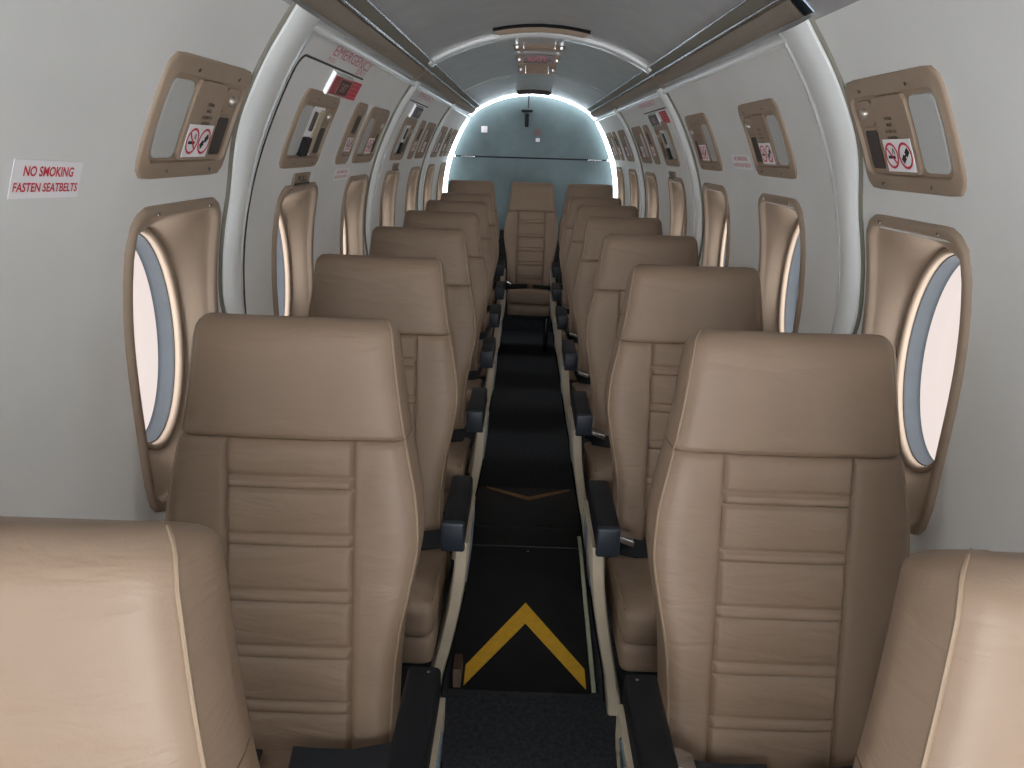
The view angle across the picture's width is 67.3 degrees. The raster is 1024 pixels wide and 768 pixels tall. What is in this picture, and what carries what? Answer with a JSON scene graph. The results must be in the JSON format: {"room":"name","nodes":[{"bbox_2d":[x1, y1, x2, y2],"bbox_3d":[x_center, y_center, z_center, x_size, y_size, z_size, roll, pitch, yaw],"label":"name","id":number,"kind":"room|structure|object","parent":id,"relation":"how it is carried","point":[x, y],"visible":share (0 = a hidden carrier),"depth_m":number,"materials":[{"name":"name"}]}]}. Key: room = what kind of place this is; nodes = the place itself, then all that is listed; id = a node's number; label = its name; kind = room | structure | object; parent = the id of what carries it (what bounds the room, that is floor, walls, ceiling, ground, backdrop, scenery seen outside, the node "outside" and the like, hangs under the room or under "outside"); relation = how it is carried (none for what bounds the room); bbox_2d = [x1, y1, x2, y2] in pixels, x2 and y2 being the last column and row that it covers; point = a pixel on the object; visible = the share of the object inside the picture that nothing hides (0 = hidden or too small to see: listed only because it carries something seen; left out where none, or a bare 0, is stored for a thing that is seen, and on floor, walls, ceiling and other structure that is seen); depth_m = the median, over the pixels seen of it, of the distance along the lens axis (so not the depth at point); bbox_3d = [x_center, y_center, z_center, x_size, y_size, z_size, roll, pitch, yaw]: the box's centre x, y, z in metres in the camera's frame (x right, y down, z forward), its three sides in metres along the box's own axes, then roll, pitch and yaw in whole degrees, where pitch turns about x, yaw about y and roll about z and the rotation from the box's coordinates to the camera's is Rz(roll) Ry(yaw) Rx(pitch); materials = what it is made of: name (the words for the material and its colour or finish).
{"room":"aircraft cabin","nodes":[
{"label":"aircraft cabin","id":0,"kind":"room"},
{"bbox_2d":[0,0,467,520],"bbox_3d":[-0.534,-0.027,2.015,0.207,1.645,8.650,2,17,1],"label":"wall","id":1,"kind":"structure","parent":0,"point":[80,79],"depth_m":1.11,"materials":[{"name":"plastic"}]},
{"bbox_2d":[7,159,83,198],"bbox_3d":[-0.587,-0.259,0.973,0.016,0.052,0.148,2,17,0],"label":"sign","id":2,"kind":"object","parent":1,"relation":"attached to","point":[29,178],"visible":1,"depth_m":0.96,"materials":[{"name":"white"}]},
{"bbox_2d":[123,197,220,511],"bbox_3d":[-0.668,-0.070,1.476,0.140,0.553,0.384,2,17,1],"label":"window","id":3,"kind":"structure","parent":1,"relation":"in","point":[176,244],"depth_m":1.55,"materials":[{"name":"beige plastic"}]},
{"bbox_2d":[135,51,250,178],"bbox_3d":[-0.539,-0.456,1.327,0.090,0.192,0.352,2,17,1],"label":"panel","id":4,"kind":"object","parent":1,"relation":"attached to","point":[197,103],"visible":1,"depth_m":1.28,"materials":[{"name":"beige plastic"}]},
{"bbox_2d":[205,114,229,156],"bbox_3d":[-0.551,-0.465,1.440,0.034,0.078,0.063,2,17,1],"label":"grille","id":5,"kind":"object","parent":4,"relation":"attached to","point":[220,136],"depth_m":1.44,"materials":[{"name":"beige plastic"}]},
{"bbox_2d":[218,2,320,313],"bbox_3d":[-0.516,-0.387,1.637,0.235,0.754,0.206,2,17,1],"label":"trim","id":6,"kind":"structure","parent":1,"relation":"attached to","point":[276,62],"depth_m":1.57,"materials":[{"name":"grey"}]},
{"bbox_2d":[271,182,317,316],"bbox_3d":[-0.654,-0.293,2.208,0.140,0.553,0.384,2,17,1],"label":"window","id":7,"kind":"structure","parent":1,"relation":"in","point":[292,266],"depth_m":2.31,"materials":[{"name":"beige plastic"}]},
{"bbox_2d":[291,172,310,185],"bbox_3d":[-0.578,-0.563,2.109,0.014,0.034,0.150,2,17,1],"label":"plate","id":8,"kind":"object","parent":1,"relation":"attached to","point":[302,178],"visible":1,"depth_m":2.09,"materials":[{"name":"beige plastic"}]},
{"bbox_2d":[243,54,362,313],"bbox_3d":[-0.539,-0.496,2.057,0.170,0.657,0.636,2,17,1],"label":"door frame","id":9,"kind":"structure","parent":1,"relation":"in","point":[305,55],"depth_m":1.75,"materials":[{"name":"grey rubber"}]},
{"bbox_2d":[279,88,339,168],"bbox_3d":[-0.525,-0.666,2.019,0.090,0.192,0.352,2,17,1],"label":"panel","id":10,"kind":"object","parent":1,"relation":"attached to","point":[315,113],"visible":1,"depth_m":1.98,"materials":[{"name":"beige plastic"}]},
{"bbox_2d":[310,126,325,154],"bbox_3d":[-0.537,-0.675,2.132,0.034,0.078,0.063,2,17,1],"label":"grille","id":11,"kind":"object","parent":10,"relation":"attached to","point":[320,138],"depth_m":2.14,"materials":[{"name":"beige plastic"}]},
{"bbox_2d":[323,70,354,98],"bbox_3d":[-0.463,-0.800,2.062,0.040,0.059,0.226,2,17,1],"label":"exit sign","id":12,"kind":"object","parent":1,"relation":"attached to","point":[339,84],"visible":1,"depth_m":2.03,"materials":[{"name":"red"}]},
{"bbox_2d":[333,168,349,180],"bbox_3d":[-0.571,-0.704,2.578,0.011,0.036,0.210,2,17,1],"label":"sign","id":13,"kind":"object","parent":1,"relation":"attached to","point":[339,174],"visible":1,"depth_m":2.57,"materials":[{"name":"white"}]},
{"bbox_2d":[335,102,367,164],"bbox_3d":[-0.517,-0.807,2.482,0.088,0.192,0.170,2,17,1],"label":"panel","id":14,"kind":"object","parent":1,"relation":"attached to","point":[356,120],"visible":1,"depth_m":2.46,"materials":[{"name":"beige plastic"}]},
{"bbox_2d":[351,116,361,133],"bbox_3d":[-0.504,-0.835,2.475,0.030,0.055,0.060,2,17,1],"label":"grille","id":15,"kind":"object","parent":14,"relation":"attached to","point":[358,119],"depth_m":2.47,"materials":[{"name":"grey"}]},
{"bbox_2d":[333,46,372,71],"bbox_3d":[-0.419,-0.866,2.055,0.017,0.023,0.440,2,17,1],"label":"sign","id":16,"kind":"object","parent":1,"relation":"attached to","point":[349,57],"depth_m":2.00,"materials":[{"name":"red"}]},
{"bbox_2d":[345,81,361,100],"bbox_3d":[-0.463,-0.854,2.242,0.028,0.047,0.130,2,17,1],"label":"placard","id":17,"kind":"object","parent":1,"relation":"attached to","point":[356,86],"visible":0.72,"depth_m":2.25,"materials":[{"name":"red"}]},
{"bbox_2d":[340,174,368,254],"bbox_3d":[-0.640,-0.516,2.939,0.140,0.553,0.384,2,17,1],"label":"window","id":18,"kind":"structure","parent":1,"relation":"in","point":[355,192],"depth_m":3.04,"materials":[{"name":"beige plastic"}]},
{"bbox_2d":[314,21,415,85],"bbox_3d":[-0.396,-0.949,2.252,0.019,0.034,1.503,2,17,1],"label":"trim","id":19,"kind":"structure","parent":1,"relation":"attached to","point":[322,29],"depth_m":1.98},
{"bbox_2d":[352,107,389,162],"bbox_3d":[-0.510,-0.903,2.798,0.090,0.192,0.352,2,17,1],"label":"panel","id":20,"kind":"object","parent":1,"relation":"attached to","point":[374,125],"visible":1,"depth_m":2.76,"materials":[{"name":"beige plastic"}]},
{"bbox_2d":[369,132,378,153],"bbox_3d":[-0.522,-0.913,2.912,0.034,0.078,0.063,2,17,1],"label":"sign","id":21,"kind":"object","parent":20,"relation":"attached to","point":[376,140],"depth_m":2.93,"materials":[{"name":"white plastic"}]},
{"bbox_2d":[297,0,480,113],"bbox_3d":[-0.327,-1.409,3.640,0.095,0.072,4.688,2,17,1],"label":"trim","id":22,"kind":"structure","parent":1,"relation":"attached to","point":[335,11],"depth_m":2.12,"materials":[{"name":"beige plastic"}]},
{"bbox_2d":[379,170,398,226],"bbox_3d":[-0.626,-0.738,3.671,0.140,0.553,0.384,2,17,1],"label":"window","id":23,"kind":"structure","parent":1,"relation":"in","point":[390,183],"depth_m":3.77,"materials":[{"name":"beige plastic"}]},
{"bbox_2d":[364,81,420,254],"bbox_3d":[-0.487,-0.846,3.147,0.235,0.754,0.146,2,17,1],"label":"trim","id":24,"kind":"structure","parent":1,"relation":"attached to","point":[410,91],"depth_m":3.08,"materials":[{"name":"grey"}]},
{"bbox_2d":[389,116,417,159],"bbox_3d":[-0.496,-1.127,3.535,0.090,0.192,0.352,2,17,1],"label":"panel","id":25,"kind":"object","parent":1,"relation":"attached to","point":[398,150],"visible":0.99,"depth_m":3.50,"materials":[{"name":"beige plastic"}]},
{"bbox_2d":[405,166,419,212],"bbox_3d":[-0.612,-0.961,4.403,0.140,0.553,0.384,2,17,1],"label":"window","id":26,"kind":"structure","parent":1,"relation":"in","point":[412,183],"depth_m":4.50,"materials":[{"name":"beige plastic"}]},
{"bbox_2d":[408,104,423,119],"bbox_3d":[-0.435,-1.237,3.497,0.040,0.059,0.266,2,17,1],"label":"exit sign","id":27,"kind":"object","parent":1,"relation":"attached to","point":[416,111],"visible":1,"depth_m":3.45,"materials":[{"name":"red"}]},
{"bbox_2d":[407,120,426,158],"bbox_3d":[-0.489,-1.253,3.946,0.088,0.192,0.170,2,17,1],"label":"panel","id":28,"kind":"object","parent":1,"relation":"attached to","point":[420,130],"visible":1,"depth_m":3.92,"materials":[{"name":"beige plastic"}]},
{"bbox_2d":[414,122,435,158],"bbox_3d":[-0.481,-1.355,4.281,0.090,0.192,0.352,2,17,1],"label":"panel","id":29,"kind":"object","parent":1,"relation":"attached to","point":[429,129],"visible":1,"depth_m":4.23,"materials":[{"name":"beige plastic"}]},
{"bbox_2d":[423,164,434,210],"bbox_3d":[-0.597,-1.184,5.135,0.140,0.553,0.384,2,17,1],"label":"window","id":30,"kind":"structure","parent":1,"relation":"in","point":[427,191],"depth_m":5.23,"materials":[{"name":"beige plastic"}]},
{"bbox_2d":[418,84,452,107],"bbox_3d":[-0.366,-1.411,3.772,0.019,0.034,1.465,2,17,1],"label":"trim","id":31,"kind":"structure","parent":1,"relation":"attached to","point":[422,88],"depth_m":3.60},
{"bbox_2d":[416,104,455,210],"bbox_3d":[-0.458,-1.298,4.634,0.235,0.754,0.116,2,17,1],"label":"trim","id":32,"kind":"structure","parent":1,"relation":"attached to","point":[449,110],"depth_m":4.57,"materials":[{"name":"grey"}]},
{"bbox_2d":[430,126,447,156],"bbox_3d":[-0.469,-1.558,4.950,0.090,0.192,0.352,2,17,1],"label":"panel","id":33,"kind":"object","parent":1,"relation":"attached to","point":[443,131],"visible":1,"depth_m":4.90,"materials":[{"name":"beige plastic"}]},
{"bbox_2d":[436,162,445,199],"bbox_3d":[-0.583,-1.406,5.867,0.140,0.553,0.384,2,17,1],"label":"window","id":34,"kind":"structure","parent":1,"relation":"in","point":[440,181],"depth_m":5.97,"materials":[{"name":"beige plastic"}]},
{"bbox_2d":[443,129,457,155],"bbox_3d":[-0.454,-1.788,5.706,0.090,0.192,0.352,2,17,1],"label":"panel","id":35,"kind":"object","parent":1,"relation":"attached to","point":[455,132],"visible":1,"depth_m":5.66,"materials":[{"name":"beige plastic"}]},
{"bbox_2d":[462,73,608,97],"bbox_3d":[0.134,-1.703,4.369,0.842,0.123,0.035,2,17,1],"label":"trim","id":36,"kind":"structure","parent":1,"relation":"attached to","point":[518,73],"depth_m":4.35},
{"bbox_2d":[428,33,650,73],"bbox_3d":[0.106,-1.250,2.892,0.842,0.129,0.085,2,17,1],"label":"trim","id":37,"kind":"structure","parent":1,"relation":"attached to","point":[493,39],"depth_m":2.86,"materials":[{"name":"plastic"}]},
{"bbox_2d":[493,230,561,331],"bbox_3d":[0.120,-0.809,6.097,1.240,0.800,0.020,2,17,1],"label":"wall","id":38,"kind":"structure","parent":0,"point":[509,324],"depth_m":6.18,"materials":[{"name":"grey plastic"}]},
{"bbox_2d":[400,331,656,767],"bbox_3d":[0.031,0.808,2.258,1.240,0.060,8.650,2,17,1],"label":"floor","id":39,"kind":"structure","parent":0,"point":[527,446],"depth_m":2.13,"materials":[{"name":"grey carpet"}]},
{"bbox_2d":[0,516,259,767],"bbox_3d":[-0.385,0.711,0.480,0.499,1.137,0.649,2,17,1],"label":"passenger seat","id":40,"kind":"object","parent":39,"relation":"on","point":[118,647],"visible":1,"depth_m":0.53,"materials":[{"name":"beige leather"}]},
{"bbox_2d":[166,312,444,767],"bbox_3d":[-0.349,0.496,1.210,0.499,1.125,0.649,2,17,1],"label":"passenger seat","id":41,"kind":"object","parent":39,"relation":"on","point":[296,443],"visible":0.79,"depth_m":1.28,"materials":[{"name":"beige leather"}]},
{"bbox_2d":[259,750,291,767],"bbox_3d":[-0.387,0.673,1.158,0.412,0.103,0.430,2,17,1],"label":"seat cushion","id":42,"kind":"object","parent":41,"relation":"on","point":[267,758],"depth_m":1.29,"materials":[{"name":"beige leather"}]},
{"bbox_2d":[308,254,474,694],"bbox_3d":[-0.335,0.274,1.939,0.499,1.125,0.649,2,17,1],"label":"passenger seat","id":43,"kind":"object","parent":39,"relation":"on","point":[411,293],"visible":0.47,"depth_m":1.99,"materials":[{"name":"beige leather"}]},
{"bbox_2d":[404,546,448,635],"bbox_3d":[-0.373,0.451,1.887,0.412,0.103,0.430,2,17,1],"label":"seat cushion","id":44,"kind":"object","parent":43,"relation":"on","point":[427,590],"depth_m":1.75,"materials":[{"name":"beige leather"}]},
{"bbox_2d":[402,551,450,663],"bbox_3d":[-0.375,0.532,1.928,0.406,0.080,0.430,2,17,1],"label":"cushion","id":45,"kind":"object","parent":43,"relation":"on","point":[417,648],"depth_m":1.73,"materials":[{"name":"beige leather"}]},
{"bbox_2d":[369,226,488,559],"bbox_3d":[-0.321,0.052,2.668,0.499,1.125,0.649,2,17,1],"label":"passenger seat","id":46,"kind":"object","parent":39,"relation":"on","point":[449,245],"visible":0.35,"depth_m":2.71,"materials":[{"name":"beige leather"}]},
{"bbox_2d":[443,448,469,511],"bbox_3d":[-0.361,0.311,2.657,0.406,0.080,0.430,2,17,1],"label":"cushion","id":47,"kind":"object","parent":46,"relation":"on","point":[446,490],"depth_m":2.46,"materials":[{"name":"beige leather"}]},
{"bbox_2d":[444,438,470,490],"bbox_3d":[-0.359,0.230,2.616,0.412,0.103,0.430,2,17,1],"label":"seat cushion","id":48,"kind":"object","parent":46,"relation":"on","point":[459,450],"depth_m":2.52,"materials":[{"name":"beige leather"}]},
{"bbox_2d":[403,210,496,472],"bbox_3d":[-0.306,-0.169,3.397,0.499,1.125,0.649,2,17,1],"label":"passenger seat","id":49,"kind":"object","parent":39,"relation":"on","point":[468,222],"visible":0.31,"depth_m":3.44,"materials":[{"name":"beige leather"}]},
{"bbox_2d":[465,378,481,411],"bbox_3d":[-0.345,0.008,3.345,0.412,0.103,0.430,2,17,1],"label":"seat cushion","id":50,"kind":"object","parent":49,"relation":"on","point":[472,382],"depth_m":3.30,"materials":[{"name":"beige leather"}]},
{"bbox_2d":[425,200,502,387],"bbox_3d":[-0.292,-0.391,4.126,0.499,1.125,0.649,2,17,1],"label":"passenger seat","id":51,"kind":"object","parent":39,"relation":"on","point":[478,207],"visible":0.25,"depth_m":4.17,"materials":[{"name":"beige leather"}]},
{"bbox_2d":[477,339,483,362],"bbox_3d":[-0.331,-0.214,4.074,0.412,0.103,0.430,2,17,1],"label":"seat cushion","id":52,"kind":"object","parent":51,"relation":"on","point":[480,340],"depth_m":3.88,"materials":[{"name":"beige leather"}]},
{"bbox_2d":[477,363,486,377],"bbox_3d":[-0.333,-0.133,4.114,0.406,0.080,0.430,2,17,1],"label":"cushion","id":53,"kind":"object","parent":51,"relation":"on","point":[483,372],"depth_m":3.91,"materials":[{"name":"beige leather"}]},
{"bbox_2d":[440,192,505,377],"bbox_3d":[-0.278,-0.613,4.855,0.499,1.125,0.649,2,17,1],"label":"passenger seat","id":54,"kind":"object","parent":39,"relation":"on","point":[500,292],"visible":0.23,"depth_m":4.90,"materials":[{"name":"beige leather"}]},
{"bbox_2d":[448,180,505,336],"bbox_3d":[-0.286,-0.860,5.577,0.499,1.176,0.649,2,17,1],"label":"passenger seat","id":55,"kind":"object","parent":39,"relation":"on","point":[455,186],"visible":0.2,"depth_m":5.61,"materials":[{"name":"beige leather"}]},
{"bbox_2d":[448,486,596,696],"bbox_3d":[0.041,0.611,2.624,0.400,0.104,1.195,2,17,1],"label":"cover","id":56,"kind":"object","parent":39,"relation":"on","point":[523,628],"visible":0.94,"depth_m":2.39,"materials":[{"name":"grey rubber"}]},
{"bbox_2d":[504,182,557,351],"bbox_3d":[0.234,-0.842,5.573,0.609,1.176,0.642,2,17,1],"label":"passenger seat","id":57,"kind":"object","parent":39,"relation":"on","point":[531,225],"visible":0.93,"depth_m":5.63,"materials":[{"name":"beige leather"}]},
{"bbox_2d":[507,288,549,304],"bbox_3d":[0.124,-0.661,5.522,0.306,0.107,0.430,2,17,1],"label":"seat cushion","id":58,"kind":"object","parent":57,"relation":"on","point":[515,296],"depth_m":5.32,"materials":[{"name":"beige leather"}]},
{"bbox_2d":[507,303,549,315],"bbox_3d":[0.121,-0.576,5.564,0.302,0.084,0.430,2,17,1],"label":"cushion","id":59,"kind":"object","parent":57,"relation":"on","point":[513,309],"depth_m":5.36,"materials":[{"name":"beige leather"}]},
{"bbox_2d":[550,183,612,305],"bbox_3d":[0.519,-0.832,5.569,0.499,1.176,0.649,2,17,1],"label":"passenger seat","id":60,"kind":"object","parent":39,"relation":"on","point":[579,190],"visible":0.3,"depth_m":5.60,"materials":[{"name":"beige leather"}]},
{"bbox_2d":[550,196,621,375],"bbox_3d":[0.481,-0.587,4.848,0.499,1.125,0.649,2,17,1],"label":"passenger seat","id":61,"kind":"object","parent":39,"relation":"on","point":[574,202],"visible":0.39,"depth_m":4.90,"materials":[{"name":"beige leather"}]},
{"bbox_2d":[554,205,637,412],"bbox_3d":[0.467,-0.365,4.119,0.499,1.125,0.649,2,17,1],"label":"passenger seat","id":62,"kind":"object","parent":39,"relation":"on","point":[583,212],"visible":0.3,"depth_m":4.17,"materials":[{"name":"beige leather"}]},
{"bbox_2d":[559,216,661,470],"bbox_3d":[0.453,-0.144,3.390,0.499,1.125,0.649,2,17,1],"label":"passenger seat","id":63,"kind":"object","parent":39,"relation":"on","point":[597,228],"visible":0.29,"depth_m":3.44,"materials":[{"name":"beige leather"}]},
{"bbox_2d":[572,382,590,407],"bbox_3d":[0.479,0.035,3.338,0.412,0.103,0.430,2,17,1],"label":"seat cushion","id":64,"kind":"object","parent":63,"relation":"on","point":[577,386],"depth_m":3.37,"materials":[{"name":"beige leather"}]},
{"bbox_2d":[568,234,698,554],"bbox_3d":[0.439,0.078,2.661,0.499,1.125,0.649,2,17,1],"label":"passenger seat","id":65,"kind":"object","parent":39,"relation":"on","point":[619,253],"visible":0.43,"depth_m":2.71,"materials":[{"name":"beige leather"}]},
{"bbox_2d":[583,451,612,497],"bbox_3d":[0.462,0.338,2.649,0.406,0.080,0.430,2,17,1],"label":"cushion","id":66,"kind":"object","parent":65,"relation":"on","point":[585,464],"depth_m":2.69,"materials":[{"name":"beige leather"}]},
{"bbox_2d":[584,442,612,496],"bbox_3d":[0.465,0.257,2.609,0.412,0.103,0.430,2,17,1],"label":"seat cushion","id":67,"kind":"object","parent":65,"relation":"on","point":[597,455],"depth_m":2.55,"materials":[{"name":"beige leather"}]},
{"bbox_2d":[583,264,763,715],"bbox_3d":[0.425,0.300,1.932,0.499,1.125,0.649,2,17,1],"label":"passenger seat","id":68,"kind":"object","parent":39,"relation":"on","point":[664,305],"visible":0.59,"depth_m":1.98,"materials":[{"name":"beige leather"}]},
{"bbox_2d":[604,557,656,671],"bbox_3d":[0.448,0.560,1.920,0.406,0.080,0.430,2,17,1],"label":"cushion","id":69,"kind":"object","parent":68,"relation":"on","point":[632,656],"depth_m":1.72,"materials":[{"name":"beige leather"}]},
{"bbox_2d":[606,555,656,644],"bbox_3d":[0.451,0.479,1.880,0.412,0.103,0.430,2,17,1],"label":"seat cushion","id":70,"kind":"object","parent":68,"relation":"on","point":[628,576],"depth_m":1.75,"materials":[{"name":"beige leather"}]},
{"bbox_2d":[615,329,909,767],"bbox_3d":[0.411,0.522,1.204,0.499,1.125,0.649,2,17,1],"label":"passenger seat","id":71,"kind":"object","parent":39,"relation":"on","point":[778,517],"visible":0.97,"depth_m":1.27,"materials":[{"name":"beige leather"}]},
{"bbox_2d":[852,548,1023,767],"bbox_3d":[0.419,0.738,0.473,0.499,1.137,0.649,2,17,1],"label":"passenger seat","id":72,"kind":"object","parent":39,"relation":"on","point":[948,692],"visible":1,"depth_m":0.53,"materials":[{"name":"beige leather"}]},
{"bbox_2d":[447,96,612,231],"bbox_3d":[0.140,-1.375,6.202,1.332,1.783,0.030,2,17,1],"label":"wall","id":73,"kind":"structure","parent":0,"point":[571,148],"depth_m":6.05,"materials":[{"name":"blue plastic"}]},
{"bbox_2d":[283,0,858,117],"bbox_3d":[0.083,-0.876,1.744,0.974,0.173,8.650,2,17,1],"label":"ceiling","id":74,"kind":"structure","parent":0,"point":[645,30],"depth_m":2.48,"materials":[{"name":"plastic"}]},
{"bbox_2d":[517,90,550,95],"bbox_3d":[0.159,-2.113,5.574,0.253,0.040,0.070,2,17,1],"label":"ceiling vent","id":75,"kind":"object","parent":74,"relation":"in","point":[519,92],"visible":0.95,"depth_m":5.54,"materials":[{"name":"grey"}]},
{"bbox_2d":[518,64,555,74],"bbox_3d":[0.127,-1.603,3.920,0.192,0.052,0.082,2,17,1],"label":"ceiling lamp","id":76,"kind":"object","parent":74,"relation":"attached to","point":[546,69],"visible":0.99,"depth_m":3.88,"materials":[{"name":"beige plastic"}]},
{"bbox_2d":[516,54,559,64],"bbox_3d":[0.120,-1.491,3.535,0.202,0.043,0.066,2,17,1],"label":"exit sign","id":77,"kind":"object","parent":74,"relation":"attached to","point":[534,58],"visible":1,"depth_m":3.51,"materials":[{"name":"beige plastic"}]},
{"bbox_2d":[514,44,564,52],"bbox_3d":[0.114,-1.401,3.208,0.213,0.024,0.102,2,17,1],"label":"recessed light","id":78,"kind":"object","parent":74,"relation":"in","point":[523,47],"visible":1,"depth_m":3.17,"materials":[{"name":"beige plastic"}]},
{"bbox_2d":[493,24,590,37],"bbox_3d":[0.103,-1.232,2.681,0.340,0.040,0.059,2,17,1],"label":"ceiling vent","id":79,"kind":"object","parent":74,"relation":"in","point":[519,28],"visible":1,"depth_m":2.66,"materials":[{"name":"beige plastic"}]},
{"bbox_2d":[598,0,1023,554],"bbox_3d":[0.646,0.013,2.004,0.207,1.645,8.650,2,17,1],"label":"wall","id":80,"kind":"structure","parent":0,"point":[976,47],"depth_m":1.22,"materials":[{"name":"plastic"}]},
{"bbox_2d":[606,132,619,159],"bbox_3d":[0.747,-1.759,5.692,0.092,0.192,0.352,2,17,1],"label":"panel","id":81,"kind":"object","parent":80,"relation":"attached to","point":[611,141],"visible":1,"depth_m":5.65,"materials":[{"name":"beige plastic"}]},
{"bbox_2d":[616,166,624,205],"bbox_3d":[0.857,-1.365,5.851,0.142,0.553,0.384,2,17,1],"label":"window","id":82,"kind":"structure","parent":80,"relation":"in","point":[620,179],"depth_m":5.95,"materials":[{"name":"beige plastic"}]},
{"bbox_2d":[617,130,634,161],"bbox_3d":[0.732,-1.529,4.936,0.092,0.192,0.352,2,17,1],"label":"panel","id":83,"kind":"object","parent":80,"relation":"attached to","point":[624,140],"visible":1,"depth_m":4.89,"materials":[{"name":"beige plastic"}]},
{"bbox_2d":[614,109,646,217],"bbox_3d":[0.703,-1.259,4.623,0.235,0.754,0.116,2,17,1],"label":"trim","id":84,"kind":"structure","parent":80,"relation":"attached to","point":[619,115],"depth_m":4.56,"materials":[{"name":"grey"}]},
{"bbox_2d":[628,169,638,216],"bbox_3d":[0.843,-1.143,5.119,0.142,0.553,0.384,2,17,1],"label":"window","id":85,"kind":"structure","parent":80,"relation":"in","point":[633,180],"depth_m":5.22,"materials":[{"name":"beige plastic"}]},
{"bbox_2d":[617,91,658,112],"bbox_3d":[0.604,-1.379,3.764,0.019,0.034,1.465,2,17,1],"label":"trim","id":86,"kind":"structure","parent":80,"relation":"attached to","point":[654,94],"depth_m":3.59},
{"bbox_2d":[631,126,651,163],"bbox_3d":[0.719,-1.326,4.266,0.092,0.192,0.352,2,17,1],"label":"panel","id":87,"kind":"object","parent":80,"relation":"attached to","point":[639,137],"visible":1,"depth_m":4.22,"materials":[{"name":"beige plastic"}]},
{"bbox_2d":[642,125,659,164],"bbox_3d":[0.713,-1.224,3.932,0.090,0.192,0.170,2,17,1],"label":"panel","id":88,"kind":"object","parent":80,"relation":"attached to","point":[647,132],"visible":1,"depth_m":3.90,"materials":[{"name":"beige plastic"}]},
{"bbox_2d":[645,172,658,218],"bbox_3d":[0.828,-0.920,4.388,0.142,0.553,0.384,2,17,1],"label":"window","id":89,"kind":"structure","parent":80,"relation":"in","point":[651,183],"depth_m":4.49,"materials":[{"name":"beige plastic"}]},
{"bbox_2d":[653,121,679,166],"bbox_3d":[0.705,-1.099,3.520,0.092,0.192,0.352,2,17,1],"label":"panel","id":90,"kind":"object","parent":80,"relation":"attached to","point":[668,148],"visible":0.99,"depth_m":3.48,"materials":[{"name":"beige plastic"}]},
{"bbox_2d":[668,177,686,235],"bbox_3d":[0.814,-0.698,3.656,0.142,0.553,0.384,2,17,1],"label":"window","id":91,"kind":"structure","parent":80,"relation":"in","point":[677,195],"depth_m":3.75,"materials":[{"name":"beige plastic"}]},
{"bbox_2d":[656,88,703,260],"bbox_3d":[0.674,-0.807,3.136,0.235,0.754,0.146,2,17,1],"label":"trim","id":92,"kind":"structure","parent":80,"relation":"attached to","point":[666,99],"depth_m":3.06,"materials":[{"name":"grey"}]},
{"bbox_2d":[585,0,813,116],"bbox_3d":[0.562,-1.379,3.632,0.095,0.072,4.688,2,17,1],"label":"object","id":93,"kind":"structure","parent":80,"relation":"attached to","point":[784,12],"depth_m":1.97,"materials":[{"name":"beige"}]},
{"bbox_2d":[685,113,722,170],"bbox_3d":[0.690,-0.875,2.784,0.092,0.192,0.352,2,17,1],"label":"panel","id":94,"kind":"object","parent":80,"relation":"attached to","point":[698,125],"visible":1,"depth_m":2.75,"materials":[{"name":"beige plastic"}]},
{"bbox_2d":[694,139,702,160],"bbox_3d":[0.705,-0.883,2.897,0.035,0.078,0.063,2,17,1],"label":"grille","id":95,"kind":"object","parent":94,"relation":"attached to","point":[696,145],"depth_m":2.91,"materials":[{"name":"beige plastic"}]},
{"bbox_2d":[701,183,729,266],"bbox_3d":[0.800,-0.475,2.924,0.142,0.553,0.384,2,17,1],"label":"window","id":96,"kind":"structure","parent":80,"relation":"in","point":[716,243],"depth_m":3.02,"materials":[{"name":"beige plastic"}]},
{"bbox_2d":[662,28,790,93],"bbox_3d":[0.574,-0.916,2.244,0.019,0.034,1.503,2,17,1],"label":"trim","id":97,"kind":"structure","parent":80,"relation":"attached to","point":[776,41],"depth_m":1.97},
{"bbox_2d":[731,154,752,169],"bbox_3d":[0.710,-0.688,2.380,0.018,0.045,0.210,2,17,1],"label":"sign","id":98,"kind":"object","parent":80,"relation":"attached to","point":[740,161],"visible":1,"depth_m":2.37,"materials":[{"name":"white"}]},
{"bbox_2d":[738,98,796,178],"bbox_3d":[0.676,-0.652,2.052,0.092,0.192,0.352,2,17,1],"label":"panel","id":99,"kind":"object","parent":80,"relation":"attached to","point":[762,121],"visible":1,"depth_m":2.01,"materials":[{"name":"beige plastic"}]},
{"bbox_2d":[750,135,763,163],"bbox_3d":[0.691,-0.660,2.165,0.035,0.078,0.063,2,17,1],"label":"grille","id":100,"kind":"object","parent":99,"relation":"attached to","point":[756,153],"depth_m":2.18,"materials":[{"name":"beige plastic"}]},
{"bbox_2d":[758,193,805,332],"bbox_3d":[0.786,-0.252,2.192,0.142,0.553,0.384,2,17,1],"label":"window","id":101,"kind":"structure","parent":80,"relation":"in","point":[782,250],"depth_m":2.30,"materials":[{"name":"beige plastic"}]},
{"bbox_2d":[778,17,864,333],"bbox_3d":[0.645,-0.347,1.627,0.235,0.754,0.206,2,17,1],"label":"trim","id":102,"kind":"structure","parent":80,"relation":"attached to","point":[818,71],"depth_m":1.56,"materials":[{"name":"grey"}]},
{"bbox_2d":[845,65,966,196],"bbox_3d":[0.662,-0.428,1.315,0.092,0.192,0.352,2,17,1],"label":"panel","id":103,"kind":"object","parent":80,"relation":"attached to","point":[904,121],"visible":1,"depth_m":1.27,"materials":[{"name":"beige plastic"}]},
{"bbox_2d":[864,127,887,171],"bbox_3d":[0.677,-0.436,1.429,0.035,0.078,0.063,2,17,1],"label":"grille","id":104,"kind":"object","parent":103,"relation":"attached to","point":[874,153],"depth_m":1.43,"materials":[{"name":"beige plastic"}]},
{"bbox_2d":[861,214,972,534],"bbox_3d":[0.772,-0.029,1.461,0.142,0.553,0.384,2,17,1],"label":"window","id":105,"kind":"structure","parent":80,"relation":"in","point":[907,275],"depth_m":1.52,"materials":[{"name":"beige plastic"}]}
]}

